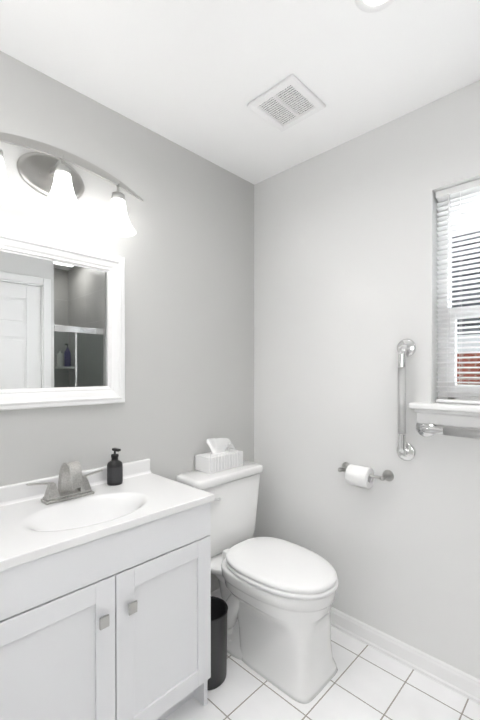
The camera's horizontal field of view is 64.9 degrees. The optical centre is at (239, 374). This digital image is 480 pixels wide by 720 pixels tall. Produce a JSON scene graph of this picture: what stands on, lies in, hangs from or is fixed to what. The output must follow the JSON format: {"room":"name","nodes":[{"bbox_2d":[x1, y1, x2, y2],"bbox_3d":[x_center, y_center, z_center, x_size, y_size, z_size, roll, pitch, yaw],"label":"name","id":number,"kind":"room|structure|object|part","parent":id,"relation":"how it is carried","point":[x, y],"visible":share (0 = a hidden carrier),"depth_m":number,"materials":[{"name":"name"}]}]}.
{"room":"bathroom","nodes":[
{"label":"bathroom","id":0,"kind":"room"},
{"bbox_2d":[0,51,253,591],"bbox_3d":[-0.748,0.069,1.542,0.120,2.440,2.570,0,1,44],"label":"wall","id":1,"kind":"structure","parent":0,"point":[186,251],"depth_m":1.79,"materials":[{"name":"grey paint"}]},
{"bbox_2d":[0,229,124,410],"bbox_3d":[-0.748,-0.193,1.435,0.026,0.640,0.672,0,1,44],"label":"mirror","id":2,"kind":"object","parent":1,"relation":"attached to","point":[62,324],"visible":1,"depth_m":1.48,"materials":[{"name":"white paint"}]},
{"bbox_2d":[0,132,142,236],"bbox_3d":[-0.666,-0.719,1.407,0.175,0.260,0.670,0,1,44],"label":"sconce","id":3,"kind":"object","parent":1,"relation":"attached to","point":[40,167],"depth_m":1.42,"materials":[{"name":"white glass"}]},
{"bbox_3d":[-0.808,-0.650,1.238,0.142,0.126,0.142,0,1,44],"label":"vanity light sconce shade","id":4,"kind":"part","parent":3,"relation":"part of","materials":[{"name":"white glass"}]},
{"bbox_3d":[-0.655,-0.678,1.395,0.142,0.126,0.142,0,1,44],"label":"vanity light sconce shade","id":5,"kind":"part","parent":3,"relation":"part of","materials":[{"name":"white glass"}]},
{"bbox_3d":[-0.501,-0.653,1.553,0.142,0.126,0.142,0,1,44],"label":"vanity light sconce shade","id":6,"kind":"part","parent":3,"relation":"part of","materials":[{"name":"white glass"}]},
{"bbox_2d":[211,588,221,598],"bbox_3d":[-0.176,1.242,2.042,0.016,0.086,0.730,0,1,44],"label":"baseboard","id":7,"kind":"structure","parent":1,"relation":"attached to","point":[216,593],"depth_m":2.09,"materials":[{"name":"white paint"}]},
{"bbox_2d":[0,0,479,184],"bbox_3d":[0.308,-1.192,0.502,3.070,0.100,2.570,0,1,44],"label":"ceiling","id":8,"kind":"structure","parent":0,"point":[197,77],"depth_m":1.38,"materials":[{"name":"white paint"}]},
{"bbox_2d":[247,74,325,131],"bbox_3d":[0.198,-1.143,1.608,0.240,0.015,0.240,0,1,44],"label":"ceiling vent","id":9,"kind":"object","parent":8,"relation":"in","point":[288,102],"visible":1,"depth_m":1.59,"materials":[{"name":"white plastic"}]},
{"bbox_2d":[355,0,394,12],"bbox_3d":[0.413,-1.143,1.126,0.136,0.008,0.136,0,1,44],"label":"recessed light","id":10,"kind":"object","parent":8,"relation":"in","point":[370,6],"visible":1,"depth_m":1.17,"materials":[{"name":"white plastic"}]},
{"bbox_2d":[164,626,479,719],"bbox_3d":[0.308,1.348,0.524,3.070,0.100,2.570,0,1,44],"label":"floor","id":11,"kind":"structure","parent":0,"point":[367,682],"depth_m":1.50,"materials":[{"name":"tile"}]},
{"bbox_2d":[0,458,214,719],"bbox_3d":[-0.542,0.844,1.327,0.484,0.893,0.810,0,1,44],"label":"bathroom vanity","id":12,"kind":"object","parent":11,"relation":"on","point":[105,600],"visible":0.9,"depth_m":1.20,"materials":[{"name":"white paint"}]},
{"bbox_2d":[26,461,102,504],"bbox_3d":[-0.624,0.392,1.395,0.117,0.139,0.279,0,1,44],"label":"faucet","id":13,"kind":"object","parent":12,"relation":"on","point":[71,478],"visible":1,"depth_m":1.38,"materials":[{"name":"silver metal"}]},
{"bbox_2d":[107,448,122,485],"bbox_3d":[-0.526,0.385,1.587,0.062,0.150,0.062,0,1,44],"label":"soap dispenser","id":14,"kind":"object","parent":12,"relation":"on","point":[114,471],"visible":1,"depth_m":1.56,"materials":[{"name":"black plastic"}]},
{"bbox_2d":[208,596,227,689],"bbox_3d":[-0.138,1.142,1.611,0.174,0.291,0.174,0,1,44],"label":"trash can","id":15,"kind":"object","parent":11,"relation":"on","point":[219,608],"visible":0.44,"depth_m":1.55,"materials":[{"name":"black plastic"}]},
{"bbox_2d":[176,460,337,703],"bbox_3d":[0.105,0.894,1.792,0.759,0.786,0.482,0,1,44],"label":"toilet","id":16,"kind":"object","parent":11,"relation":"on","point":[278,596],"visible":0.85,"depth_m":1.64,"materials":[{"name":"white ceramic"}]},
{"bbox_2d":[195,438,242,473],"bbox_3d":[-0.109,0.416,2.017,0.118,0.164,0.238,0,1,44],"label":"tissue box","id":17,"kind":"object","parent":16,"relation":"on","point":[220,457],"visible":1,"depth_m":1.98,"materials":[{"name":"white paper"}]},
{"bbox_2d":[254,80,479,679],"bbox_3d":[1.196,0.071,1.337,2.950,2.440,0.150,0,1,44],"label":"wall","id":18,"kind":"structure","parent":0,"point":[346,245],"depth_m":1.79,"materials":[{"name":"white paint"}]},
{"bbox_2d":[338,462,393,480],"bbox_3d":[0.581,0.465,1.782,0.262,0.052,0.073,0,1,44],"label":"paper holder","id":19,"kind":"object","parent":18,"relation":"attached to","point":[388,475],"visible":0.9,"depth_m":1.72,"materials":[{"name":"grey metal"}]},
{"bbox_2d":[345,464,373,488],"bbox_3d":[0.561,0.477,1.770,0.102,0.094,0.094,0,1,44],"label":"toilet paper roll","id":20,"kind":"object","parent":19,"relation":"on","point":[356,475],"visible":0.96,"depth_m":1.74,"materials":[{"name":"white paper"}]},
{"bbox_2d":[330,607,479,703],"bbox_3d":[0.779,1.245,1.637,1.950,0.086,0.016,0,1,44],"label":"baseboard","id":21,"kind":"structure","parent":18,"relation":"attached to","point":[466,685],"depth_m":1.66,"materials":[{"name":"white paint"}]},
{"bbox_2d":[397,190,479,460],"bbox_3d":[1.090,-0.197,1.387,0.984,1.166,0.214,0,1,44],"label":"window","id":22,"kind":"structure","parent":18,"relation":"in","point":[452,365],"depth_m":1.62,"materials":[{"name":"white plastic"}]},
{"bbox_3d":[0.716,0.113,1.652,0.082,0.542,0.068,0,1,44],"label":"vertical grab rail","id":23,"kind":"part","parent":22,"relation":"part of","materials":[{"name":"silver metal"}]},
{"bbox_3d":[0.992,0.230,1.384,0.687,0.082,0.068,0,1,44],"label":"horizontal grab rail","id":24,"kind":"part","parent":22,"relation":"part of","materials":[{"name":"silver metal"}]},
{"bbox_2d":[436,179,479,403],"bbox_3d":[1.111,-0.329,1.362,0.748,0.898,0.040,0,1,44],"label":"window blinds","id":25,"kind":"object","parent":22,"relation":"attached to","point":[460,190],"visible":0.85,"depth_m":1.57,"materials":[{"name":"white plastic"}]},
{"label":"outside","id":26,"kind":"structure","parent":0,"visible":0},
{"bbox_2d":[451,201,479,384],"bbox_3d":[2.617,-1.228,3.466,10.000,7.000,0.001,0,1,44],"label":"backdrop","id":27,"kind":"structure","parent":26,"point":[468,349],"depth_m":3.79,"materials":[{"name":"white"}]}
]}

